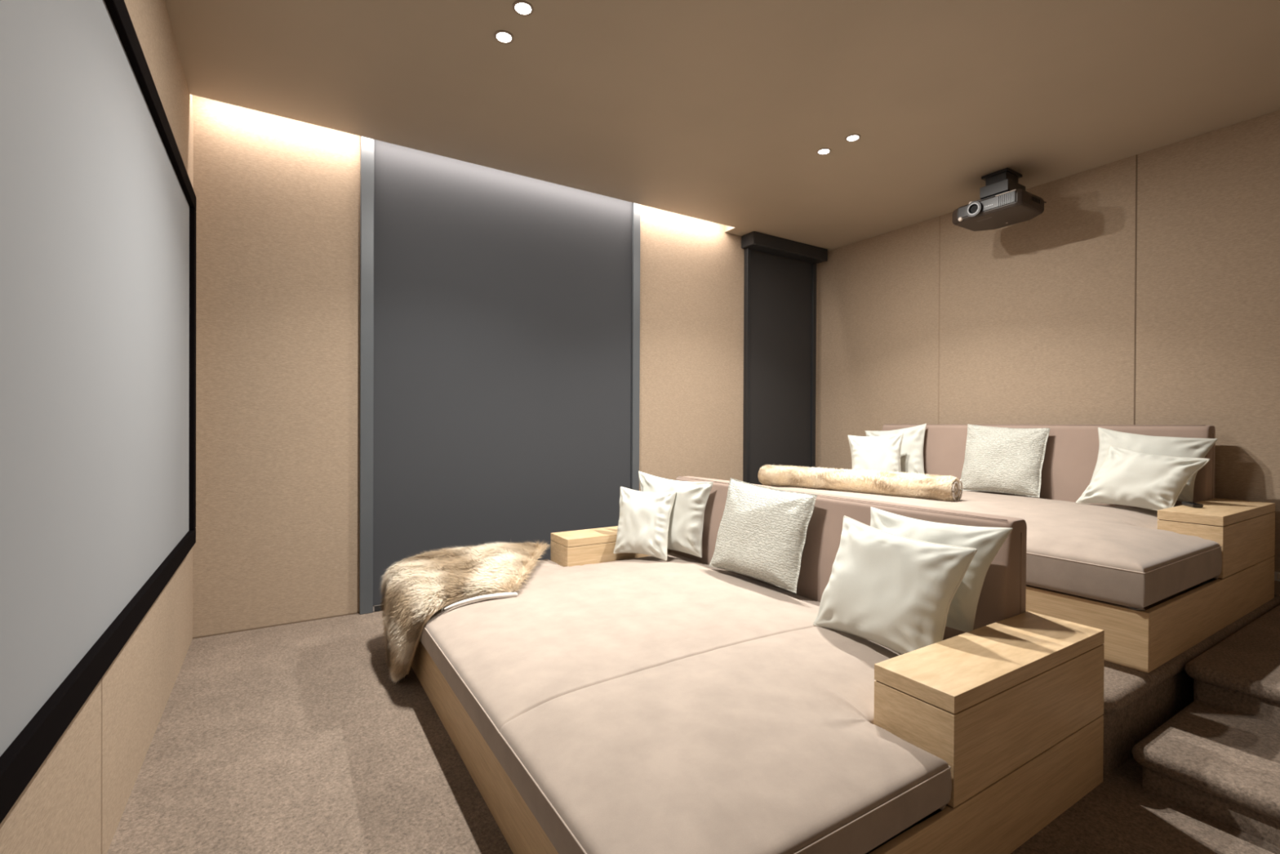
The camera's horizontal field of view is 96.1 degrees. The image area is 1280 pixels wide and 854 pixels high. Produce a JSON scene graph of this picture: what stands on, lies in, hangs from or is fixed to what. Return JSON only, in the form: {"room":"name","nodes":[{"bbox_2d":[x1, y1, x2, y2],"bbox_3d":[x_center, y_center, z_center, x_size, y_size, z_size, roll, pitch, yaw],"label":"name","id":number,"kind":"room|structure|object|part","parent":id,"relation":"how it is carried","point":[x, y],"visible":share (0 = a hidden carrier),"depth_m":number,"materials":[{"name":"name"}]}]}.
{"room":"home theater","nodes":[
{"label":"home theater","id":0,"kind":"room"},
{"bbox_2d":[0,0,193,853],"bbox_3d":[-1.401,-0.487,1.286,0.120,3.590,5.173,0,0,-32],"label":"wall","id":1,"kind":"structure","parent":0,"point":[59,811],"depth_m":1.96,"materials":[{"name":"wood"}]},
{"bbox_2d":[0,0,196,823],"bbox_3d":[-1.357,-0.309,1.371,0.045,1.965,4.470,0,0,-32],"label":"projection screen","id":2,"kind":"object","parent":1,"relation":"attached to","point":[98,199],"visible":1,"depth_m":1.45,"materials":[{"name":"fabric"}]},
{"bbox_2d":[101,677,102,853],"bbox_3d":[-1.591,-0.315,1.702,0.001,3.240,0.002,0,0,-32],"label":"trim","id":3,"kind":"structure","parent":1,"relation":"attached to","point":[101,677],"depth_m":1.71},
{"bbox_2d":[192,95,817,636],"bbox_3d":[-0.397,-0.498,5.040,5.810,3.590,0.120,0,0,-32],"label":"wall","id":4,"kind":"structure","parent":0,"point":[277,240],"depth_m":3.81,"materials":[{"name":"fabric"}]},
{"bbox_2d":[192,611,359,638],"bbox_3d":[-2.342,1.289,3.758,0.919,0.008,0.006,0,0,-32],"label":"baseboard","id":5,"kind":"structure","parent":4,"relation":"attached to","point":[358,611],"depth_m":3.73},
{"bbox_2d":[359,136,640,614],"bbox_3d":[-0.974,-0.407,4.580,2.267,3.405,0.044,0,0,-32],"label":"roller blind","id":6,"kind":"object","parent":4,"relation":"attached to","point":[500,310],"visible":0.86,"depth_m":4.46,"materials":[{"name":"fabric"}]},
{"bbox_3d":[-1.899,-0.406,4.000,0.082,3.400,0.044,0,0,-32],"label":"rail","id":7,"kind":"part","parent":6,"relation":"part of","materials":[{"name":"grey metal"}]},
{"bbox_3d":[-0.044,-0.402,5.164,0.072,3.400,0.044,0,0,-32],"label":"rail","id":8,"kind":"part","parent":6,"relation":"part of","materials":[{"name":"grey metal"}]},
{"bbox_2d":[741,231,827,484],"bbox_3d":[1.532,-0.471,6.062,1.087,2.933,0.195,0,0,-32],"label":"roller blind","id":9,"kind":"object","parent":4,"relation":"attached to","point":[780,279],"visible":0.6,"depth_m":6.09,"materials":[{"name":"fabric"}]},
{"bbox_3d":[1.089,-0.409,5.868,0.044,2.806,0.054,0,0,-32],"label":"rail","id":10,"kind":"part","parent":9,"relation":"part of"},
{"bbox_3d":[1.912,-0.407,6.385,0.055,2.806,0.054,0,0,-32],"label":"rail","id":11,"kind":"part","parent":9,"relation":"part of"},
{"bbox_2d":[106,610,1279,853],"bbox_3d":[1.001,1.373,2.806,5.810,0.120,5.413,0,0,-32],"label":"floor","id":12,"kind":"structure","parent":0,"point":[295,738],"depth_m":2.15,"materials":[{"name":"carpet"}]},
{"bbox_2d":[411,475,1104,853],"bbox_3d":[0.119,0.836,2.796,2.029,0.947,2.820,0,0,-32],"label":"daybed","id":13,"kind":"object","parent":12,"relation":"on","point":[621,703],"visible":0.77,"depth_m":1.86,"materials":[{"name":"beige fabric"}]},
{"bbox_2d":[377,540,550,684],"bbox_3d":[-0.871,1.020,3.300,1.165,0.600,1.027,0,0,-32],"label":"fur throw","id":14,"kind":"object","parent":13,"relation":"on","point":[416,588],"visible":1,"depth_m":3.03,"materials":[{"name":"beige fur"}]},
{"bbox_3d":[-0.123,0.761,4.145,1.000,0.050,0.276,0,0,-32],"label":"armrest lid","id":15,"kind":"part","parent":13,"relation":"part of","materials":[{"name":"brown wood"}]},
{"bbox_3d":[-0.124,0.920,4.146,1.000,0.259,0.276,0,0,-32],"label":"armrest","id":16,"kind":"part","parent":13,"relation":"part of","materials":[{"name":"brown wood"}]},
{"bbox_2d":[613,486,676,560],"bbox_3d":[0.002,0.644,3.886,0.482,0.438,0.201,0,0,35],"label":"pillow","id":17,"kind":"object","parent":13,"relation":"on","point":[643,524],"visible":1,"depth_m":3.82,"materials":[{"name":"fabric"}]},
{"bbox_2d":[638,471,713,557],"bbox_3d":[0.196,0.587,3.915,0.615,0.536,0.188,0,0,39],"label":"pillow","id":18,"kind":"object","parent":13,"relation":"on","point":[685,531],"visible":0.65,"depth_m":3.79,"materials":[{"name":"fabric"}]},
{"bbox_3d":[0.052,0.958,2.755,1.872,0.189,2.820,0,0,-32],"label":"mattress","id":19,"kind":"part","parent":13,"relation":"part of","materials":[{"name":"fabric"}]},
{"bbox_2d":[708,477,817,592],"bbox_3d":[0.669,0.596,3.299,0.207,0.546,0.740,0,0,-32],"label":"pillow","id":20,"kind":"object","parent":13,"relation":"on","point":[762,533],"visible":1,"depth_m":3.19,"materials":[{"name":"white fabric"}]},
{"bbox_3d":[0.898,0.715,3.271,0.205,0.699,2.281,0,0,-32],"label":"backrest","id":21,"kind":"part","parent":13,"relation":"part of","materials":[{"name":"fabric"}]},
{"bbox_2d":[813,515,977,654],"bbox_3d":[0.988,0.646,2.322,0.214,0.481,0.638,0,0,-27],"label":"pillow","id":22,"kind":"object","parent":13,"relation":"on","point":[895,593],"visible":0.9,"depth_m":2.24,"materials":[{"name":"fabric"}]},
{"bbox_2d":[870,506,1013,631],"bbox_3d":[1.173,0.618,2.396,0.197,0.482,0.632,0,0,-32],"label":"pillow","id":23,"kind":"object","parent":13,"relation":"on","point":[988,541],"visible":0.46,"depth_m":2.22,"materials":[{"name":"fabric"}]},
{"bbox_3d":[1.233,0.936,1.983,1.000,0.259,0.257,0,0,-32],"label":"armrest","id":24,"kind":"part","parent":13,"relation":"part of","materials":[{"name":"brown wood"}]},
{"bbox_3d":[1.234,0.777,1.982,1.000,0.050,0.257,0,0,-32],"label":"armrest lid","id":25,"kind":"part","parent":13,"relation":"part of","materials":[{"name":"brown wood"}]},
{"bbox_2d":[1102,594,1279,775],"bbox_3d":[1.874,1.157,4.335,2.566,0.306,3.608,0,0,-32],"label":"platform","id":26,"kind":"object","parent":12,"relation":"on","point":[1136,703],"visible":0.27,"depth_m":2.37,"materials":[{"name":"carpet"}]},
{"bbox_2d":[776,423,1275,672],"bbox_3d":[2.174,0.492,4.083,2.029,1.030,2.820,0,0,-32],"label":"daybed","id":27,"kind":"object","parent":26,"relation":"on","point":[1158,584],"visible":0.48,"depth_m":2.90,"materials":[{"name":"beige fabric"}]},
{"bbox_2d":[757,464,963,501],"bbox_3d":[1.591,0.420,4.399,0.235,0.230,1.584,0,0,-41],"label":"fur throw","id":28,"kind":"object","parent":27,"relation":"on","point":[935,487],"visible":0.87,"depth_m":4.21,"materials":[{"name":"beige fur"}]},
{"bbox_2d":[847,432,903,473],"bbox_3d":[2.033,0.279,4.983,0.454,0.464,0.158,0,0,23],"label":"pillow","id":29,"kind":"object","parent":27,"relation":"on","point":[877,452],"visible":0.67,"depth_m":4.95,"materials":[{"name":"fabric"}]},
{"bbox_2d":[865,423,926,475],"bbox_3d":[2.285,0.239,5.197,0.203,0.543,0.603,0,0,-45],"label":"pillow","id":30,"kind":"object","parent":27,"relation":"on","point":[913,442],"visible":0.44,"depth_m":5.06,"materials":[{"name":"fabric"}]},
{"bbox_3d":[2.107,0.619,4.042,1.872,0.264,2.820,0,0,-32],"label":"mattress","id":31,"kind":"part","parent":27,"relation":"part of","materials":[{"name":"fabric"}]},
{"bbox_2d":[959,423,1049,497],"bbox_3d":[2.802,0.249,4.472,0.199,0.544,0.612,0,0,-32],"label":"pillow","id":32,"kind":"object","parent":27,"relation":"on","point":[1010,460],"visible":0.99,"depth_m":4.40,"materials":[{"name":"white fabric"}]},
{"bbox_3d":[2.953,0.372,4.558,0.205,0.781,2.281,0,0,-32],"label":"backrest","id":33,"kind":"part","parent":27,"relation":"part of","materials":[{"name":"fabric"}]},
{"bbox_2d":[1075,444,1210,510],"bbox_3d":[3.075,0.312,3.555,0.217,0.384,0.604,0,0,-25],"label":"pillow","id":34,"kind":"object","parent":27,"relation":"on","point":[1125,477],"visible":0.96,"depth_m":3.50,"materials":[{"name":"fabric"}]},
{"bbox_2d":[1089,426,1217,502],"bbox_3d":[3.274,0.235,3.720,0.187,0.464,0.626,0,0,-32],"label":"pillow","id":35,"kind":"object","parent":27,"relation":"on","point":[1192,447],"visible":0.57,"depth_m":3.65,"materials":[{"name":"fabric"}]},
{"bbox_2d":[1181,501,1203,507],"bbox_3d":[3.122,0.439,3.255,0.047,0.021,0.128,0,0,20],"label":"remote control","id":36,"kind":"object","parent":27,"relation":"on","point":[1193,504],"visible":1,"depth_m":3.23,"materials":[{"name":"black plastic"}]},
{"bbox_3d":[3.288,0.634,3.270,1.000,0.259,0.257,0,0,-32],"label":"armrest","id":37,"kind":"part","parent":27,"relation":"part of","materials":[{"name":"brown wood"}]},
{"bbox_3d":[3.289,0.475,3.269,1.000,0.050,0.257,0,0,-32],"label":"armrest lid","id":38,"kind":"part","parent":27,"relation":"part of","materials":[{"name":"brown wood"}]},
{"bbox_2d":[164,0,1279,251],"bbox_3d":[1.017,-2.097,2.791,5.570,0.340,5.173,0,0,-32],"label":"ceiling","id":39,"kind":"structure","parent":0,"point":[722,112],"depth_m":3.26,"materials":[{"name":"paint"}]},
{"bbox_2d":[493,30,514,44],"bbox_3d":[-0.675,-1.933,2.856,0.096,0.004,0.096,0,0,-32],"label":"recessed light","id":40,"kind":"object","parent":39,"relation":"in","point":[503,37],"visible":1,"depth_m":2.85,"materials":[{"name":"white"}]},
{"bbox_2d":[512,0,533,16],"bbox_3d":[-0.540,-1.932,2.658,0.096,0.004,0.096,0,0,-32],"label":"recessed light","id":41,"kind":"object","parent":39,"relation":"in","point":[523,8],"visible":1,"depth_m":2.66,"materials":[{"name":"white"}]},
{"bbox_2d":[817,147,831,155],"bbox_3d":[1.289,-1.929,4.034,0.096,0.004,0.096,0,0,-32],"label":"recessed light","id":42,"kind":"object","parent":39,"relation":"in","point":[824,151],"visible":1,"depth_m":4.03,"materials":[{"name":"white"}]},
{"bbox_2d":[844,133,860,142],"bbox_3d":[1.420,-1.928,3.841,0.096,0.004,0.096,0,0,-32],"label":"recessed light","id":43,"kind":"object","parent":39,"relation":"in","point":[854,137],"visible":1,"depth_m":3.84,"materials":[{"name":"white"}]},
{"bbox_2d":[952,167,1046,231],"bbox_3d":[2.772,-1.753,4.422,0.555,0.344,0.513,0,0,-32],"label":"projector","id":44,"kind":"object","parent":39,"relation":"hanging from","point":[1004,202],"visible":1,"depth_m":4.30,"materials":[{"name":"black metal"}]},
{"bbox_3d":[2.518,-1.640,4.336,0.014,0.070,0.070,0,0,-32],"label":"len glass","id":45,"kind":"part","parent":44,"relation":"part of","materials":[{"name":"black glass"}]},
{"bbox_3d":[2.570,-1.648,4.280,0.010,0.081,0.410,0,0,-32],"label":"panel","id":46,"kind":"part","parent":44,"relation":"part of","materials":[{"name":"grey plastic"}]},
{"bbox_3d":[2.771,-1.915,4.410,0.225,0.022,0.190,0,0,-32],"label":"mount plate","id":47,"kind":"part","parent":44,"relation":"part of","materials":[{"name":"black plastic"}]},
{"bbox_2d":[997,191,1013,205],"bbox_3d":[2.640,-1.647,4.156,0.005,0.069,0.105,0,0,-32],"label":"vent grille","id":48,"kind":"object","parent":44,"relation":"attached to","point":[1006,198],"depth_m":4.15,"materials":[{"name":"black plastic"}]},
{"bbox_2d":[1031,195,1039,204],"bbox_3d":[2.885,-1.652,4.194,0.120,0.031,0.005,0,0,-32],"label":"vent","id":49,"kind":"object","parent":44,"relation":"attached to","point":[1035,200],"depth_m":4.19,"materials":[{"name":"black plastic"}]},
{"bbox_2d":[817,110,1279,595],"bbox_3d":[3.419,-0.477,4.310,0.120,3.590,5.173,0,0,-32],"label":"wall","id":50,"kind":"structure","parent":0,"point":[1037,314],"depth_m":4.29,"materials":[{"name":"fabric"}]},
{"bbox_2d":[937,216,940,424],"bbox_3d":[2.738,-0.310,5.279,0.002,3.240,0.007,0,0,-32],"label":"trim","id":51,"kind":"structure","parent":50,"relation":"attached to","point":[940,216],"depth_m":5.28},
{"bbox_2d":[1133,154,1137,424],"bbox_3d":[3.497,-0.301,4.070,0.002,3.240,0.007,0,0,-32],"label":"trim","id":52,"kind":"structure","parent":50,"relation":"attached to","point":[1136,154],"depth_m":4.07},
{"bbox_2d":[1274,571,1279,581],"bbox_3d":[3.869,0.904,3.463,0.013,0.056,0.080,0,0,-32],"label":"wall socket","id":53,"kind":"object","parent":50,"relation":"attached to","point":[1277,574],"visible":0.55,"depth_m":3.48,"materials":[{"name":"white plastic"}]},
{"bbox_2d":[1131,700,1279,847],"bbox_3d":[2.551,1.249,1.631,0.780,0.153,1.635,0,0,-32],"label":"step","id":54,"kind":"structure","parent":0,"point":[1220,764],"depth_m":2.03,"materials":[{"name":"carpet"}]},
{"bbox_2d":[1184,604,1279,724],"bbox_3d":[3.569,1.174,2.283,1.876,0.306,1.660,0,0,-32],"label":"step","id":55,"kind":"structure","parent":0,"point":[1241,673],"depth_m":2.44,"materials":[{"name":"carpet"}]}
]}

